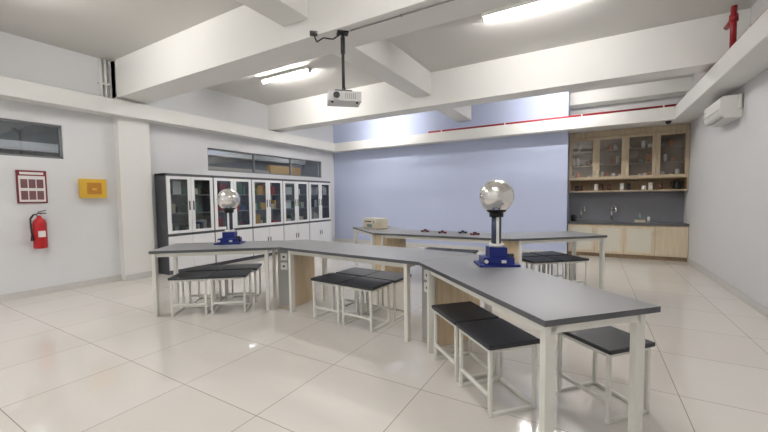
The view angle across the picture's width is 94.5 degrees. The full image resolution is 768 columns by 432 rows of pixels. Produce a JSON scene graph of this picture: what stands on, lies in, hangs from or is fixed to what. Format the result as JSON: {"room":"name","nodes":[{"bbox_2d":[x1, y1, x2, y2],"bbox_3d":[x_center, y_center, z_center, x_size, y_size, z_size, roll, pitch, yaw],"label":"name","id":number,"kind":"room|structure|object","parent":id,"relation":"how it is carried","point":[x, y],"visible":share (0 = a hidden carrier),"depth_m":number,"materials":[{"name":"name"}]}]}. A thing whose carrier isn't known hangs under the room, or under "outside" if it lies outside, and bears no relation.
{"room":"science classroom","nodes":[
{"label":"science classroom","id":0,"kind":"room"},
{"bbox_2d":[110,60,154,280],"bbox_3d":[-4.474,-0.768,6.355,0.150,3.780,0.500,1,3,30],"label":"column","id":1,"kind":"structure","parent":0,"point":[131,136],"depth_m":6.29,"materials":[{"name":"paint"}]},
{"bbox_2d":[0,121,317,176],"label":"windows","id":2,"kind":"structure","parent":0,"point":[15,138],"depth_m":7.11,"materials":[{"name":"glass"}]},
{"bbox_2d":[0,31,334,294],"bbox_3d":[-4.412,-0.790,6.758,0.150,3.780,12.500,1,3,30],"label":"wall","id":3,"kind":"structure","parent":0,"point":[83,233],"depth_m":5.76,"materials":[{"name":"white paint"}]},
{"bbox_2d":[15,170,47,202],"bbox_3d":[-5.199,-0.431,5.244,0.025,0.480,0.330,1,3,30],"label":"poster","id":4,"kind":"object","parent":3,"relation":"attached to","point":[31,186],"visible":1,"depth_m":5.23,"materials":[{"name":"paper"}]},
{"bbox_2d":[0,118,62,158],"bbox_3d":[-5.758,-1.082,4.408,0.060,0.520,2.720,1,3,30],"label":"window","id":5,"kind":"structure","parent":3,"relation":"in","point":[59,133],"depth_m":5.37,"materials":[{"name":"metal"}]},
{"bbox_2d":[29,210,47,248],"bbox_3d":[-5.113,0.196,5.246,0.182,0.565,0.196,1,3,30],"label":"fire extinguisher","id":6,"kind":"object","parent":3,"relation":"attached to","point":[38,227],"visible":1,"depth_m":5.20,"materials":[{"name":"metal"}]},
{"bbox_2d":[0,275,121,301],"bbox_3d":[-6.050,1.224,3.845,0.015,0.100,5.620,1,3,30],"label":"baseboard","id":7,"kind":"structure","parent":3,"relation":"attached to","point":[28,293],"depth_m":5.51,"materials":[{"name":"paint"}]},
{"bbox_2d":[78,179,106,197],"bbox_3d":[-4.793,-0.453,5.852,0.115,0.310,0.350,1,3,30],"label":"box","id":8,"kind":"object","parent":3,"relation":"attached to","point":[88,188],"visible":1,"depth_m":5.81,"materials":[{"name":"paint"}]},
{"bbox_2d":[98,58,109,97],"bbox_3d":[-4.720,-2.292,5.974,0.060,0.690,0.150,1,3,30],"label":"conduit","id":9,"kind":"object","parent":3,"relation":"attached to","point":[100,82],"visible":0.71,"depth_m":5.96,"materials":[{"name":"paint"}]},
{"bbox_2d":[125,271,151,280],"bbox_3d":[-4.380,1.071,6.409,0.015,0.100,0.500,1,3,30],"label":"baseboard","id":10,"kind":"structure","parent":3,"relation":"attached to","point":[148,273],"depth_m":6.36,"materials":[{"name":"paint"}]},
{"bbox_2d":[0,76,334,151],"bbox_3d":[-4.511,-1.832,6.128,0.280,0.250,11.420,1,3,30],"label":"beam","id":11,"kind":"structure","parent":3,"relation":"attached to","point":[11,89],"depth_m":6.19,"materials":[{"name":"paint"}]},
{"bbox_2d":[207,148,320,177],"bbox_3d":[-2.907,-1.325,9.297,0.060,0.490,3.750,1,3,30],"label":"window","id":12,"kind":"structure","parent":3,"relation":"in","point":[252,154],"depth_m":8.93,"materials":[{"name":"metal"}]},
{"bbox_2d":[310,30,360,106],"bbox_3d":[-0.513,-1.561,3.745,0.512,0.760,0.278,-1,3,-13],"label":"ceiling projector","id":13,"kind":"object","parent":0,"point":[338,98],"depth_m":3.73,"materials":[{"name":"white plastic"}]},
{"bbox_2d":[0,0,756,104],"bbox_3d":[-0.530,-2.665,4.383,9.190,0.120,12.800,1,3,30],"label":"ceiling","id":14,"kind":"structure","parent":0,"point":[110,30],"depth_m":5.01,"materials":[{"name":"paint"}]},
{"bbox_2d":[236,0,307,26],"bbox_3d":[-2.396,-2.218,1.510,0.370,0.430,5.620,1,3,30],"label":"ceiling beam","id":15,"kind":"structure","parent":14,"relation":"attached to","point":[283,12],"depth_m":3.70,"materials":[{"name":"white paint"}]},
{"bbox_2d":[260,66,311,83],"bbox_3d":[-1.876,-2.661,6.733,1.240,0.100,0.100,1,3,30],"label":"fluorescent light","id":16,"kind":"object","parent":14,"relation":"attached to","point":[305,69],"visible":1,"depth_m":6.67,"materials":[{"name":"white plastic"}]},
{"bbox_2d":[110,0,527,103],"bbox_3d":[-0.722,-2.271,4.066,8.890,0.630,0.480,1,3,30],"label":"ceiling beam","id":17,"kind":"structure","parent":14,"relation":"attached to","point":[240,42],"depth_m":4.38,"materials":[{"name":"white paint"}]},
{"bbox_2d":[350,0,453,31],"bbox_3d":[1.160,-1.904,2.827,3.500,0.017,0.024,1,3,30],"label":"cable","id":18,"kind":"object","parent":17,"relation":"attached to","point":[401,15],"depth_m":3.39,"materials":[{"name":"black plastic"}]},
{"bbox_2d":[333,39,430,97],"bbox_3d":[0.002,-2.461,5.621,0.370,0.430,2.950,1,3,30],"label":"ceiling beam","id":19,"kind":"structure","parent":14,"relation":"attached to","point":[382,59],"depth_m":5.60,"materials":[{"name":"white paint"}]},
{"bbox_2d":[437,105,470,121],"bbox_3d":[1.511,-2.614,8.209,0.370,0.430,2.250,1,3,30],"label":"ceiling beam","id":20,"kind":"structure","parent":14,"relation":"attached to","point":[459,114],"depth_m":8.55,"materials":[{"name":"white paint"}]},
{"bbox_2d":[268,8,750,131],"bbox_3d":[0.984,-2.444,6.990,8.890,0.630,0.400,1,3,30],"label":"ceiling beam","id":21,"kind":"structure","parent":14,"relation":"attached to","point":[694,46],"depth_m":5.80,"materials":[{"name":"white paint"}]},
{"bbox_2d":[481,0,564,22],"bbox_3d":[1.826,-2.582,4.347,1.240,0.100,0.100,1,3,30],"label":"fluorescent light","id":22,"kind":"object","parent":14,"relation":"attached to","point":[530,4],"visible":0.98,"depth_m":4.42,"materials":[{"name":"white plastic"}]},
{"bbox_2d":[0,241,767,431],"bbox_3d":[-0.483,1.219,4.585,9.190,0.100,12.800,1,3,30],"label":"floor","id":23,"kind":"structure","parent":0,"point":[94,358],"depth_m":2.95,"materials":[{"name":"tile"}]},
{"bbox_2d":[154,173,215,274],"bbox_3d":[-3.925,0.130,7.073,0.384,1.900,0.954,1,3,30],"label":"storage cabinet","id":24,"kind":"object","parent":23,"relation":"on","point":[165,218],"visible":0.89,"depth_m":6.94,"materials":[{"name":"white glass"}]},
{"bbox_2d":[170,181,325,230],"bbox_3d":[-3.001,-0.288,8.712,0.240,1.018,4.660,1,3,30],"label":"supplies","id":25,"kind":"object","parent":24,"relation":"in","point":[175,186],"visible":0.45,"depth_m":8.13},
{"bbox_2d":[168,271,215,316],"bbox_3d":[-2.385,0.963,4.455,0.440,0.470,0.380,-1,3,-9],"label":"stool","id":26,"kind":"object","parent":23,"relation":"on","point":[182,277],"visible":0.87,"depth_m":4.32,"materials":[{"name":"white metal"}]},
{"bbox_2d":[186,264,228,303],"bbox_3d":[-2.400,0.942,4.878,0.440,0.470,0.380,-1,3,-9],"label":"stool","id":27,"kind":"object","parent":23,"relation":"on","point":[203,267],"visible":0.43,"depth_m":4.81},
{"bbox_2d":[208,269,251,313],"bbox_3d":[-1.940,0.954,4.524,0.440,0.470,0.380,-1,3,-9],"label":"stool","id":28,"kind":"object","parent":23,"relation":"on","point":[219,275],"visible":1,"depth_m":4.39,"materials":[{"name":"white metal"}]},
{"bbox_2d":[212,175,252,264],"bbox_3d":[-3.442,0.081,7.901,0.384,1.900,0.954,1,3,30],"label":"storage cabinet","id":29,"kind":"object","parent":23,"relation":"on","point":[245,231],"visible":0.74,"depth_m":7.94,"materials":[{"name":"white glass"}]},
{"bbox_2d":[223,263,261,301],"bbox_3d":[-1.955,0.933,4.946,0.440,0.470,0.380,-1,3,-9],"label":"stool","id":30,"kind":"object","parent":23,"relation":"on","point":[255,266],"visible":0.76,"depth_m":4.86,"materials":[{"name":"white metal"}]},
{"bbox_2d":[251,177,283,258],"bbox_3d":[-2.959,0.032,8.729,0.384,1.900,0.954,1,3,30],"label":"storage cabinet","id":31,"kind":"object","parent":23,"relation":"on","point":[268,231],"visible":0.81,"depth_m":8.71,"materials":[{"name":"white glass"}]},
{"bbox_2d":[282,179,309,239],"bbox_3d":[-2.476,-0.017,9.558,0.384,1.900,0.954,1,3,30],"label":"storage cabinet","id":32,"kind":"object","parent":23,"relation":"on","point":[298,229],"visible":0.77,"depth_m":9.55,"materials":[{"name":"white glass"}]},
{"bbox_2d":[308,180,330,241],"bbox_3d":[-1.993,-0.066,10.386,0.384,1.900,0.954,1,3,30],"label":"storage cabinet","id":33,"kind":"object","parent":23,"relation":"on","point":[320,228],"visible":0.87,"depth_m":10.40,"materials":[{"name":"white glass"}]},
{"bbox_2d":[311,272,359,323],"bbox_3d":[-0.569,0.955,4.194,0.440,0.470,0.380,1,4,35],"label":"stool","id":34,"kind":"object","parent":23,"relation":"on","point":[333,279],"visible":0.83,"depth_m":4.15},
{"bbox_2d":[336,267,380,313],"bbox_3d":[-0.320,0.935,4.520,0.440,0.470,0.380,1,4,33],"label":"stool","id":35,"kind":"object","parent":23,"relation":"on","point":[355,271],"visible":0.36,"depth_m":4.48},
{"bbox_2d":[340,277,391,331],"bbox_3d":[-0.198,0.964,3.939,0.440,0.470,0.380,1,4,35],"label":"stool","id":36,"kind":"object","parent":23,"relation":"on","point":[362,284],"visible":1,"depth_m":3.89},
{"bbox_2d":[364,271,411,320],"bbox_3d":[0.051,0.944,4.264,0.440,0.470,0.380,1,4,33],"label":"stool","id":37,"kind":"object","parent":23,"relation":"on","point":[395,277],"visible":0.65,"depth_m":4.18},
{"bbox_2d":[148,240,660,431],"bbox_3d":[-0.503,0.814,3.708,5.311,0.800,1.787,1,4,35],"label":"lab bench","id":38,"kind":"object","parent":23,"relation":"on","point":[550,304],"visible":0.93,"depth_m":2.86,"materials":[{"name":"grey laminate"}]},
{"bbox_2d":[214,189,245,244],"bbox_3d":[-2.101,0.002,4.819,0.340,0.745,0.295,-1,3,-4],"label":"van de graaff generator","id":39,"kind":"object","parent":38,"relation":"on","point":[228,200],"visible":1,"depth_m":4.75,"materials":[{"name":"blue metal"}]},
{"bbox_2d":[474,179,520,266],"bbox_3d":[0.979,0.055,3.095,0.340,0.745,0.295,-1,3,2],"label":"van de graaff generator","id":40,"kind":"object","parent":38,"relation":"on","point":[496,196],"visible":1,"depth_m":3.02,"materials":[{"name":"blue metal"}]},
{"bbox_2d":[425,247,451,250],"bbox_3d":[0.949,0.825,6.348,0.440,0.470,0.380,1,3,29],"label":"stool","id":41,"kind":"object","parent":23,"relation":"on","point":[428,248],"visible":0.1,"depth_m":6.38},
{"bbox_2d":[449,249,477,253],"bbox_3d":[1.358,0.832,6.117,0.440,0.470,0.380,1,3,29],"label":"stool","id":42,"kind":"object","parent":23,"relation":"on","point":[452,250],"visible":0.3,"depth_m":6.12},
{"bbox_2d":[431,301,498,381],"bbox_3d":[0.653,1.007,2.913,0.380,0.470,0.440,-2,3,-16],"label":"stool","id":43,"kind":"object","parent":23,"relation":"on","point":[453,313],"visible":0.75,"depth_m":2.85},
{"bbox_2d":[353,226,606,287],"bbox_3d":[1.257,0.664,6.185,4.466,0.800,1.629,1,3,30],"label":"lab bench","id":44,"kind":"object","parent":23,"relation":"on","point":[390,236],"visible":0.61,"depth_m":5.51,"materials":[{"name":"grey laminate"}]},
{"bbox_2d":[363,217,387,228],"bbox_3d":[-0.188,0.140,6.974,0.295,0.200,0.520,-2,3,-31],"label":"equipment case","id":45,"kind":"object","parent":44,"relation":"on","point":[370,222],"visible":0.99,"depth_m":6.80,"materials":[{"name":"beige plastic"}]},
{"bbox_2d":[456,318,539,417],"bbox_3d":[0.777,1.029,2.471,0.380,0.470,0.440,-2,3,-16],"label":"stool","id":46,"kind":"object","parent":23,"relation":"on","point":[498,335],"visible":1,"depth_m":2.36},
{"bbox_2d":[522,252,540,271],"bbox_3d":[2.206,0.846,5.660,0.440,0.470,0.380,-1,3,-12],"label":"stool","id":47,"kind":"object","parent":23,"relation":"on","point":[524,254],"visible":0.17,"depth_m":5.54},
{"bbox_2d":[522,256,560,276],"bbox_3d":[2.291,0.866,5.249,0.440,0.470,0.380,-1,3,-12],"label":"stool","id":48,"kind":"object","parent":23,"relation":"on","point":[539,260],"visible":0.48,"depth_m":5.11,"materials":[{"name":"black"}]},
{"bbox_2d":[530,251,568,278],"bbox_3d":[2.666,0.835,5.754,0.440,0.470,0.380,-1,3,-12],"label":"stool","id":49,"kind":"object","parent":23,"relation":"on","point":[542,253],"visible":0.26,"depth_m":5.68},
{"bbox_2d":[546,255,588,284],"bbox_3d":[2.751,0.856,5.343,0.440,0.470,0.380,-1,3,-12],"label":"stool","id":50,"kind":"object","parent":23,"relation":"on","point":[564,259],"visible":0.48,"depth_m":5.21,"materials":[{"name":"white metal"}]},
{"bbox_2d":[557,326,654,424],"bbox_3d":[1.464,1.024,2.394,0.380,0.470,0.440,-2,3,-18],"label":"stool","id":51,"kind":"object","parent":23,"relation":"on","point":[608,341],"visible":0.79,"depth_m":2.27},
{"bbox_2d":[568,191,688,261],"bbox_3d":[5.396,0.189,8.006,2.195,1.460,0.556,1,3,30],"label":"base cabinet","id":52,"kind":"object","parent":23,"relation":"on","point":[665,237],"visible":0.93,"depth_m":7.90,"materials":[{"name":"brown wood"}]},
{"bbox_2d":[571,214,576,220],"bbox_3d":[4.532,0.040,8.480,0.100,0.160,0.124,-2,3,-27],"label":"coffee mug","id":53,"kind":"object","parent":52,"relation":"in","point":[573,216],"visible":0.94,"depth_m":8.46,"materials":[{"name":"black ceramic"}]},
{"bbox_2d":[580,205,585,220],"bbox_3d":[4.775,-0.070,8.484,0.097,0.374,0.201,-1,3,2],"label":"faucet","id":54,"kind":"object","parent":52,"relation":"in","point":[581,218],"visible":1,"depth_m":8.54,"materials":[{"name":"metal"}]},
{"bbox_2d":[610,205,616,220],"bbox_3d":[5.311,-0.060,8.172,0.097,0.374,0.201,-1,3,2],"label":"faucet","id":55,"kind":"object","parent":52,"relation":"in","point":[613,205],"visible":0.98,"depth_m":8.23,"materials":[{"name":"metal"}]},
{"bbox_2d":[634,213,649,221],"bbox_3d":[5.755,0.030,7.912,0.285,0.210,0.120,1,3,30],"label":"dish soap","id":56,"kind":"object","parent":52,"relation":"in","point":[639,215],"visible":0.93,"depth_m":7.90,"materials":[{"name":"plastic"}]},
{"bbox_2d":[333,91,569,253],"bbox_3d":[1.482,-1.034,10.087,6.680,3.780,0.800,1,3,30],"label":"wall","id":57,"kind":"structure","parent":0,"point":[432,187],"depth_m":9.38,"materials":[{"name":"blue paint"}]},
{"bbox_2d":[335,238,565,253],"bbox_3d":[1.299,0.825,9.831,6.680,0.100,0.015,1,3,30],"label":"baseboard","id":58,"kind":"structure","parent":57,"relation":"attached to","point":[336,239],"depth_m":9.71,"materials":[{"name":"paint"}]},
{"bbox_2d":[330,106,674,152],"bbox_3d":[1.993,-2.065,9.102,8.520,0.250,0.280,1,3,30],"label":"beam","id":59,"kind":"structure","parent":57,"relation":"attached to","point":[656,115],"depth_m":8.23,"materials":[{"name":"paint"}]},
{"bbox_2d":[428,104,676,132],"bbox_3d":[3.486,-2.191,8.234,5.222,0.056,0.258,1,3,30],"label":"pipe","id":60,"kind":"object","parent":59,"relation":"on","point":[669,105],"visible":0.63,"depth_m":7.84,"materials":[{"name":"red metal"}]},
{"bbox_2d":[569,95,684,192],"bbox_3d":[5.562,-0.988,8.260,2.210,3.780,0.150,1,3,30],"label":"wall","id":61,"kind":"structure","parent":0,"point":[669,100],"depth_m":8.10,"materials":[{"name":"paint"}]},
{"bbox_2d":[569,123,689,191],"bbox_3d":[5.413,-1.242,7.990,2.195,1.380,0.411,1,3,30],"label":"upper cabinet","id":62,"kind":"object","parent":61,"relation":"attached to","point":[593,145],"visible":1,"depth_m":7.96,"materials":[{"name":"brown wood"}]},
{"bbox_2d":[572,140,679,190],"bbox_3d":[5.375,-1.129,8.007,2.038,1.092,0.089,1,3,30],"label":"glassware","id":63,"kind":"object","parent":62,"relation":"in","point":[648,156],"visible":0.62,"depth_m":7.99,"materials":[{"name":"glass"}]},
{"bbox_2d":[670,180,682,188],"bbox_3d":[6.229,-0.668,7.548,0.167,0.200,0.158,-1,3,-13],"label":"kettle","id":64,"kind":"object","parent":62,"relation":"in","point":[677,183],"visible":0.94,"depth_m":7.50,"materials":[{"name":"black plastic"}]},
{"bbox_2d":[569,120,692,133],"bbox_3d":[5.310,-2.047,7.794,2.210,0.230,0.800,1,3,30],"label":"trim","id":65,"kind":"structure","parent":61,"relation":"attached to","point":[686,121],"depth_m":7.65,"materials":[{"name":"paint"}]},
{"bbox_2d":[570,76,691,108],"bbox_3d":[5.403,-2.721,7.932,2.210,0.280,0.400,1,3,30],"label":"ceiling beam","id":66,"kind":"structure","parent":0,"point":[679,86],"depth_m":7.75,"materials":[{"name":"white paint"}]},
{"bbox_2d":[683,0,767,307],"bbox_3d":[3.399,-0.647,2.210,0.150,3.780,12.500,1,3,30],"label":"wall","id":67,"kind":"structure","parent":0,"point":[726,197],"depth_m":4.93,"materials":[{"name":"paint"}]},
{"bbox_2d":[672,9,767,121],"bbox_3d":[2.960,-1.704,1.940,0.370,0.250,11.700,1,3,30],"label":"ceiling beam","id":68,"kind":"structure","parent":67,"relation":"attached to","point":[747,58],"depth_m":4.36,"materials":[{"name":"paint"}]},
{"bbox_2d":[677,5,767,103],"bbox_3d":[2.824,-2.084,1.962,0.082,0.510,11.240,1,3,30],"label":"pipe","id":69,"kind":"object","parent":68,"relation":"on","point":[734,15],"visible":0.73,"depth_m":4.17,"materials":[{"name":"red metal"}]},
{"bbox_2d":[704,93,742,127],"bbox_3d":[4.904,-1.511,5.153,0.236,0.304,0.860,1,3,30],"label":"air conditioner","id":70,"kind":"object","parent":67,"relation":"attached to","point":[727,109],"visible":1,"depth_m":4.87,"materials":[{"name":"plastic"}]},
{"bbox_2d":[688,258,767,317],"bbox_3d":[3.207,1.204,2.101,0.015,0.100,11.930,1,3,30],"label":"baseboard","id":71,"kind":"structure","parent":67,"relation":"attached to","point":[751,302],"depth_m":4.92,"materials":[{"name":"paint"}]}
]}

